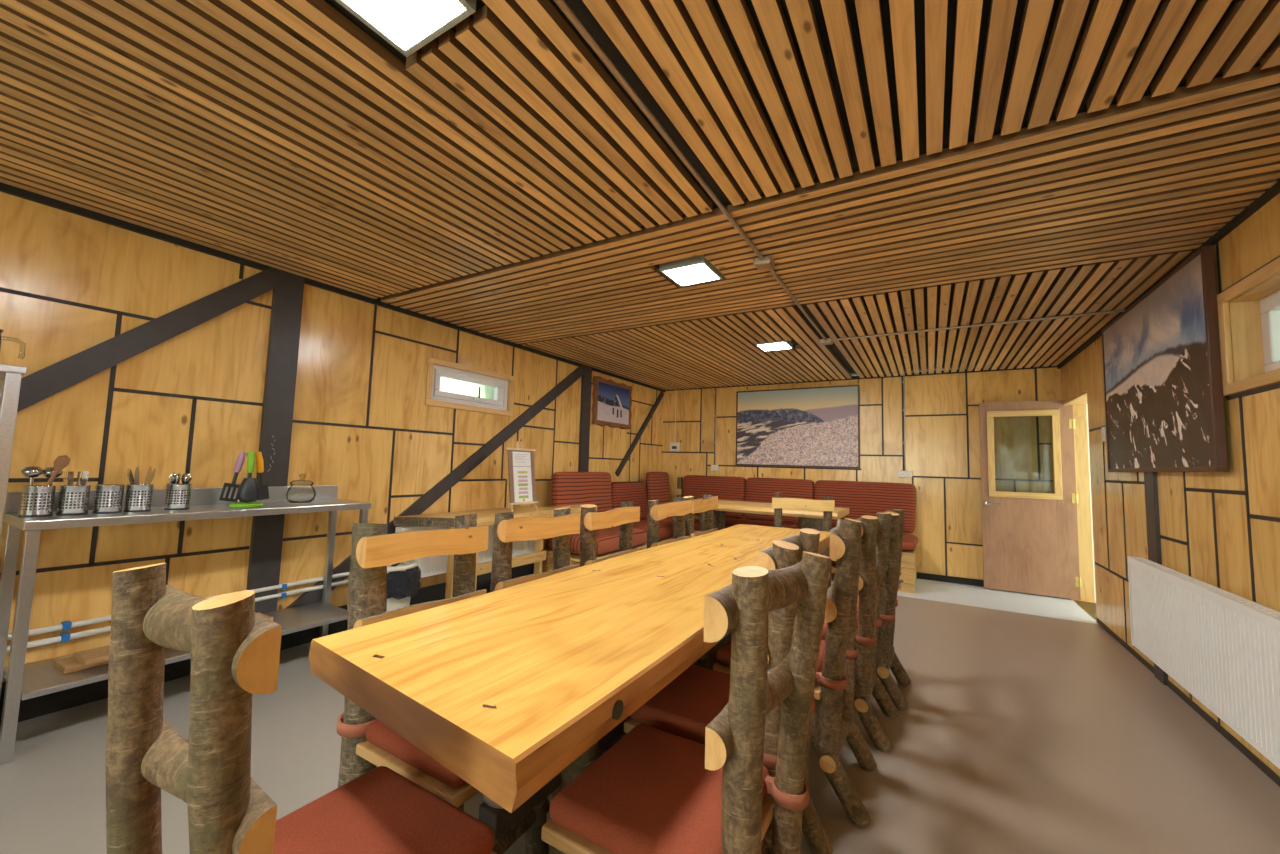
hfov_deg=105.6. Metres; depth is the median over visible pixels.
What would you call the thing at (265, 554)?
column
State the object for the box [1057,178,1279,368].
trim
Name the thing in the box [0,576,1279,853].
floor
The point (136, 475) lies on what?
table knife
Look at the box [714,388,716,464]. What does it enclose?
conduit
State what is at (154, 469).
table knife
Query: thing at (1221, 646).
radiator
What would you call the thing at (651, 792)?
seat cushion
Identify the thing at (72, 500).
canister
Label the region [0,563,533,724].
baseboard
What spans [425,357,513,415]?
window
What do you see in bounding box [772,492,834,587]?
chair
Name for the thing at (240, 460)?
slotted turner
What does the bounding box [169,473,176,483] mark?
spoon
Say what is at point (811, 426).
landscape picture
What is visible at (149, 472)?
table knife
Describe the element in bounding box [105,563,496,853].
chair
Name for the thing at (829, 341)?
junction box
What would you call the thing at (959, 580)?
baseboard
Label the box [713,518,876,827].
chair
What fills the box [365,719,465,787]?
seat cushion
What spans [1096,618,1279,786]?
baseboard
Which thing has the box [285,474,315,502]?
glass jar
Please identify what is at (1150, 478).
trim
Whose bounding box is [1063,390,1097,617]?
trim
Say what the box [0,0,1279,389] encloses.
ceiling
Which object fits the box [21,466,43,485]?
ladle
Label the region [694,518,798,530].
seat cushion
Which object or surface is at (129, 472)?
table knife
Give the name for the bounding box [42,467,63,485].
ladle
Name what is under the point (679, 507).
chair
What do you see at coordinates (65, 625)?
pipe
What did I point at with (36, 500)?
canister
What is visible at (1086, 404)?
wall
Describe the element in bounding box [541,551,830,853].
chair
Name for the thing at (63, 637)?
pipe
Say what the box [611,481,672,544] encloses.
bench
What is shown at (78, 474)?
fork
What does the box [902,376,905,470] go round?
conduit
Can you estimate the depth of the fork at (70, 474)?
2.20 m
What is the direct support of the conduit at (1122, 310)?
attached to the ceiling
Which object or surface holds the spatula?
hanging from the stand
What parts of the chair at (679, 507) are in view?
post, rail, rail, post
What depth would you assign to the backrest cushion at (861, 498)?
5.95 m
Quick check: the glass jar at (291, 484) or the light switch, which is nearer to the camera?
the glass jar at (291, 484)
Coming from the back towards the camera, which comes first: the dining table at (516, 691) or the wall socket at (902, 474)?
the wall socket at (902, 474)
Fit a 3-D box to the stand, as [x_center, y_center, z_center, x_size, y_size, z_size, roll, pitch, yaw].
[-2.246,0.296,2.788,0.156,0.312,0.156,-1,-5,31]
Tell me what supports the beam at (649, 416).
attached to the wall at (190, 402)
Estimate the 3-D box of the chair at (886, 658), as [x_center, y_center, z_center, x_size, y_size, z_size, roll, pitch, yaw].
[1.279,1.010,2.904,0.574,1.043,0.460,-1,-5,31]
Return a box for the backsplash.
[4,485,337,512]
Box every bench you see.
[542,472,646,571]
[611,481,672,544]
[646,472,696,521]
[682,475,917,593]
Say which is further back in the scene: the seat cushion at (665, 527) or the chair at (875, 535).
the seat cushion at (665, 527)
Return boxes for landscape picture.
[591,376,631,428]
[736,385,859,467]
[1101,245,1227,471]
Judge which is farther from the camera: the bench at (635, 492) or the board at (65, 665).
the bench at (635, 492)
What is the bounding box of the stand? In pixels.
[228,452,262,506]
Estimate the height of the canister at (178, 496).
0.132 m
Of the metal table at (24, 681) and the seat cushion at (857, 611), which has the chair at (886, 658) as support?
the seat cushion at (857, 611)
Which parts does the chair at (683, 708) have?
rail, rail, post, post, leg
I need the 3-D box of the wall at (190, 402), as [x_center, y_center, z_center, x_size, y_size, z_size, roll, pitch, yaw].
[-2.250,0.232,3.405,0.123,2.440,9.965,-1,-5,31]
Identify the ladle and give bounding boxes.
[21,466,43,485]
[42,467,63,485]
[237,452,259,502]
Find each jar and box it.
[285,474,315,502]
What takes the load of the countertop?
on the metal table at (24, 681)
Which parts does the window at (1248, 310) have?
frame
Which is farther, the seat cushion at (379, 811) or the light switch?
the light switch
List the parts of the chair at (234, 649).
post, rail, rail, post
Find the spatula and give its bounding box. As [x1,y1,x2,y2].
[256,452,268,499]
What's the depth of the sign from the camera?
4.51 m
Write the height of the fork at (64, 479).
0.186 m
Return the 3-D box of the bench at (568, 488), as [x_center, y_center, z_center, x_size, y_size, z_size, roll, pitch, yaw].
[-0.455,1.086,5.428,0.750,1.152,1.044,-1,-5,31]
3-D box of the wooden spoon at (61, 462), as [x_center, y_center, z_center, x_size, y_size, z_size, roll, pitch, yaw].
[-2.601,0.252,2.143,0.016,0.259,0.101,-2,-6,38]
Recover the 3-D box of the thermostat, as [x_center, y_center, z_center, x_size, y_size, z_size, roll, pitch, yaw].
[0.545,-0.104,7.566,0.160,0.970,0.033,-1,-5,31]
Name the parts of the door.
lever handle, glazing trim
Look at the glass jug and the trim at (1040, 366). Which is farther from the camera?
the trim at (1040, 366)
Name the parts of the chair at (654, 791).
post, rail, rail, post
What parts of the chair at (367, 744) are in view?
post, rail, rail, post, leg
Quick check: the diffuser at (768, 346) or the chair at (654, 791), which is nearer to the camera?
the chair at (654, 791)
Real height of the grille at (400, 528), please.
0.045 m
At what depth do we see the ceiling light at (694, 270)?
2.99 m
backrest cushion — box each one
[551,472,611,527]
[611,481,646,519]
[646,472,669,509]
[682,475,745,518]
[744,478,814,523]
[814,480,915,532]
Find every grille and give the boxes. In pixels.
[398,526,448,531]
[1128,556,1279,631]
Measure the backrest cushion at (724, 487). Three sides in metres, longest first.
0.969 x 0.590 x 0.130 m
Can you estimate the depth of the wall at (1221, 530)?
2.41 m
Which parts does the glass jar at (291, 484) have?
jar lid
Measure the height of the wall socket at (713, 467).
0.084 m
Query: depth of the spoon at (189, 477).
2.55 m
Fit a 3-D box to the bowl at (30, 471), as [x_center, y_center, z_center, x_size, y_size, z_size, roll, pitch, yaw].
[-2.643,0.195,2.115,0.063,0.053,0.064,0,-3,21]
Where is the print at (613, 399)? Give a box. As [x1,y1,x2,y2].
[597,382,629,424]
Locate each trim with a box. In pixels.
[0,182,665,391]
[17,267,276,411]
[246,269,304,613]
[285,365,583,608]
[578,365,591,471]
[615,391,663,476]
[665,364,1057,390]
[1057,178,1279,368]
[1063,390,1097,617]
[1144,472,1167,684]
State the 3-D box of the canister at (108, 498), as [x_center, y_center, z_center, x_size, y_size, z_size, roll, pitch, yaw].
[-2.528,0.341,2.313,0.097,0.132,0.097,5,-6,-36]
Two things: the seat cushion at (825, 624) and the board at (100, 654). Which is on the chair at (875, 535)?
the seat cushion at (825, 624)
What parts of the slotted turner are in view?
handle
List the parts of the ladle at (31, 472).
handle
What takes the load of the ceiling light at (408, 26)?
attached to the ceiling
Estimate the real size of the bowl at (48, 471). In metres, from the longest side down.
0.064 x 0.063 x 0.053 m
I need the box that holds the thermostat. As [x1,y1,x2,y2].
[670,403,678,451]
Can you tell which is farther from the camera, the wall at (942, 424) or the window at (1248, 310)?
the wall at (942, 424)
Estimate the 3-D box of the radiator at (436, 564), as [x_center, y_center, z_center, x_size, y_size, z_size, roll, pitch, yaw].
[-1.476,1.044,4.406,0.103,0.420,1.572,-1,-5,31]
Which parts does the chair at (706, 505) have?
post, rail, rail, post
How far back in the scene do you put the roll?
1.17 m
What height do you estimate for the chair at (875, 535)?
1.054 m
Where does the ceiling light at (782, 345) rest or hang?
attached to the ceiling
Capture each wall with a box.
[0,192,663,681]
[662,367,1061,579]
[1060,193,1279,775]
[1086,404,1095,599]
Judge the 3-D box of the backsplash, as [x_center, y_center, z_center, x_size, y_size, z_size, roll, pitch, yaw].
[-2.490,0.399,2.799,0.015,0.095,1.430,-1,-5,31]
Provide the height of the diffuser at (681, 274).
0.026 m
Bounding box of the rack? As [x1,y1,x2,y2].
[0,364,26,541]
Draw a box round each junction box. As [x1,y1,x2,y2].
[754,255,774,269]
[820,338,832,344]
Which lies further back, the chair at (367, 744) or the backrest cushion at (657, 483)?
the backrest cushion at (657, 483)
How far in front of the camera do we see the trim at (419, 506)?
4.35 m
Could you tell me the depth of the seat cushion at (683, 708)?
1.56 m
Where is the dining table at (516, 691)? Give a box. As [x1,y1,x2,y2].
[309,524,829,853]
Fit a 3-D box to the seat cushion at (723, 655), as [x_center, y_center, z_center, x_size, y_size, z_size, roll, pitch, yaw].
[0.593,0.979,2.113,0.410,0.062,0.420,-1,-5,31]
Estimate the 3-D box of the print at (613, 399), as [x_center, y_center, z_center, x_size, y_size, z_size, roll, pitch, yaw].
[-0.348,-0.302,6.430,0.014,0.501,0.761,-1,-5,31]
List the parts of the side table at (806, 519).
trunk leg, trunk leg, trunk leg, trunk leg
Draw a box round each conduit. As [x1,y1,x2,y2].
[554,0,763,259]
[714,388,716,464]
[768,268,826,340]
[833,309,1124,340]
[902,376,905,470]
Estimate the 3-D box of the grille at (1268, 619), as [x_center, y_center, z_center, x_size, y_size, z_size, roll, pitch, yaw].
[2.725,0.789,2.330,0.073,0.045,1.940,-1,-5,31]
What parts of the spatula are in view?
handle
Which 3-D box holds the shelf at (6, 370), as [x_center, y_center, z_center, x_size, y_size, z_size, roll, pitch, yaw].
[-2.909,-0.262,1.671,0.460,0.030,0.945,-1,-5,31]
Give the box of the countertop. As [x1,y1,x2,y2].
[3,499,371,530]
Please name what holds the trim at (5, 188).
attached to the wall at (190, 402)
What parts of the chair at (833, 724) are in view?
rail, post, rail, post, leg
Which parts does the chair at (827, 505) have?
post, rail, post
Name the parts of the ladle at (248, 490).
handle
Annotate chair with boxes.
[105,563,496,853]
[337,513,549,853]
[490,507,626,756]
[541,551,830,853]
[580,502,639,566]
[624,528,832,853]
[647,497,690,548]
[682,494,717,537]
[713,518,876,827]
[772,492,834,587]
[821,513,898,751]
[856,510,910,710]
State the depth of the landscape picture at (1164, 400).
2.75 m
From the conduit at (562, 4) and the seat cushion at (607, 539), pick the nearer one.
the conduit at (562, 4)
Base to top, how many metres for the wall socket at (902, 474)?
0.084 m
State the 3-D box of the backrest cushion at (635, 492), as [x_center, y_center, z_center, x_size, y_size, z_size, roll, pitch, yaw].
[-0.159,0.989,6.446,0.142,0.530,0.880,-6,-8,30]
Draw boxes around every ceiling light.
[335,0,475,56]
[659,254,722,286]
[755,339,793,351]
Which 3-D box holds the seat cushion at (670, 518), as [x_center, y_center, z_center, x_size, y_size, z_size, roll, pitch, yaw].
[0.465,1.390,6.935,0.732,0.190,0.550,-1,-5,31]
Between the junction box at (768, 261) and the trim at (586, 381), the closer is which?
the junction box at (768, 261)
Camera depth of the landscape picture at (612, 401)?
6.37 m
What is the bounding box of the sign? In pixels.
[505,441,538,511]
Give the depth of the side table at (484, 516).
4.15 m
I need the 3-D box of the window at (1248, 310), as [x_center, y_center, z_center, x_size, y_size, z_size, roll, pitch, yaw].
[2.562,-0.442,1.781,0.185,0.490,1.195,-1,-5,31]
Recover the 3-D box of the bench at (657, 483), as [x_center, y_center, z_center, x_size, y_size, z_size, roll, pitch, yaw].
[0.457,1.228,6.956,0.750,1.157,0.554,-1,-5,31]
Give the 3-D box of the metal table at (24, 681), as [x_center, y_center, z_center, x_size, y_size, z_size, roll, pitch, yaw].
[-2.323,0.870,2.655,0.435,1.048,1.430,-1,-5,31]
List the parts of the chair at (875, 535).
rail, post, rail, leg, leg, post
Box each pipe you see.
[6,579,348,652]
[7,572,348,639]
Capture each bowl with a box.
[21,466,43,477]
[42,467,63,477]
[53,455,70,470]
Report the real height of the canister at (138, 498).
0.132 m
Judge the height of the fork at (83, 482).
0.186 m
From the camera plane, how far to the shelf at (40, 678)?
2.23 m
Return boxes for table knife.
[127,468,134,484]
[134,466,138,484]
[144,467,151,484]
[150,468,155,482]
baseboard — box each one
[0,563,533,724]
[832,564,983,586]
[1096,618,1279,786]
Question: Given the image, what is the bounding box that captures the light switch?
[1101,427,1105,441]
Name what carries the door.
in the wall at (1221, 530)
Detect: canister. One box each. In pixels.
[18,485,55,516]
[56,485,90,515]
[92,484,124,513]
[123,484,153,511]
[164,483,191,509]
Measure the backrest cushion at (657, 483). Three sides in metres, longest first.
0.665 x 0.560 x 0.142 m
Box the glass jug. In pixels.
[0,329,25,358]
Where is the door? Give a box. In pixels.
[979,400,1082,599]
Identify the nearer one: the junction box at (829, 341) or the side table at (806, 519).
the junction box at (829, 341)
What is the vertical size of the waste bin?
0.520 m
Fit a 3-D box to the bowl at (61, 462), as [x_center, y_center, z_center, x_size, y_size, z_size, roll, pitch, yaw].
[-2.583,0.162,2.170,0.016,0.077,0.046,-2,-23,38]
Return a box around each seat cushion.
[273,766,494,853]
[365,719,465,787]
[548,526,646,555]
[549,724,769,853]
[616,519,672,539]
[630,665,729,744]
[646,516,696,521]
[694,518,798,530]
[716,640,824,683]
[796,527,917,550]
[821,613,857,639]
[856,593,858,612]
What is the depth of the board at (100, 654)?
2.22 m
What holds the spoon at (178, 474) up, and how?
in the canister at (178, 496)
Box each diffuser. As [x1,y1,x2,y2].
[664,264,718,284]
[758,342,789,350]
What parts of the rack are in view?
leg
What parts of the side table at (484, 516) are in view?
leg, leg, leg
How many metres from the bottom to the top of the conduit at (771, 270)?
0.020 m
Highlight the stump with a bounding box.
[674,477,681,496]
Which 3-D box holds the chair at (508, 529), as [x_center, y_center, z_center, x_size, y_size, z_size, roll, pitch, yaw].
[-0.307,0.886,2.004,0.576,1.063,0.470,-1,-5,31]
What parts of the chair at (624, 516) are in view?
post, rail, rail, post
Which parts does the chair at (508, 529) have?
post, rail, rail, post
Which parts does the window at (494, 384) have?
sash, frame, pane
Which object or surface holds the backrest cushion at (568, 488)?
on the bench at (568, 488)
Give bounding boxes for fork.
[63,471,70,485]
[67,471,73,485]
[76,471,79,485]
[80,471,88,485]
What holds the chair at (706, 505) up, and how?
on the floor
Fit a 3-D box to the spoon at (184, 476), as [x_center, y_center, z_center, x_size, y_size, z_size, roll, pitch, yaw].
[-2.373,0.329,2.523,0.038,0.178,0.010,1,-5,14]
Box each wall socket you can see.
[711,465,718,470]
[898,471,911,477]
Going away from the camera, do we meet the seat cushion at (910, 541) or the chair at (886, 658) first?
the chair at (886, 658)
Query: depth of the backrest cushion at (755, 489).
6.56 m
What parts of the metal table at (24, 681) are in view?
leg, leg, leg, leg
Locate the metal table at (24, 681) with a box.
[0,485,371,764]
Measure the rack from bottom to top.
1.575 m
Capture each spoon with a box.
[45,455,70,485]
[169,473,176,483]
[176,473,179,483]
[181,473,186,483]
[185,473,191,483]
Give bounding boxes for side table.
[393,504,596,598]
[694,498,848,554]
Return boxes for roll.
[483,795,502,808]
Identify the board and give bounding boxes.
[54,647,169,673]
[73,612,272,665]
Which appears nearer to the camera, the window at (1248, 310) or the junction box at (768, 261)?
the window at (1248, 310)
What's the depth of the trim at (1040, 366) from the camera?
6.07 m
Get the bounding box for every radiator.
[395,525,534,577]
[1127,556,1279,768]
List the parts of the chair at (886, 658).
post, leg, post, leg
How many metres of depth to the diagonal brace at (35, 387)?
2.57 m
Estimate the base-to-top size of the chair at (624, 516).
1.060 m
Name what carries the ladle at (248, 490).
hanging from the stand
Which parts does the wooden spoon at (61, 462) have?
handle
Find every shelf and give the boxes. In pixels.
[0,364,26,379]
[3,602,346,699]
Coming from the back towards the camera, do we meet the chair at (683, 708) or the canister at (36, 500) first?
the canister at (36, 500)
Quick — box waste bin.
[387,559,420,611]
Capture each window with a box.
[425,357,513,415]
[1217,257,1279,395]
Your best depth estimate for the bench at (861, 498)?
6.18 m
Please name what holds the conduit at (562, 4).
attached to the ceiling
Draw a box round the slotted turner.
[219,451,245,501]
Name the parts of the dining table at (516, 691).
leg, foot rail, leg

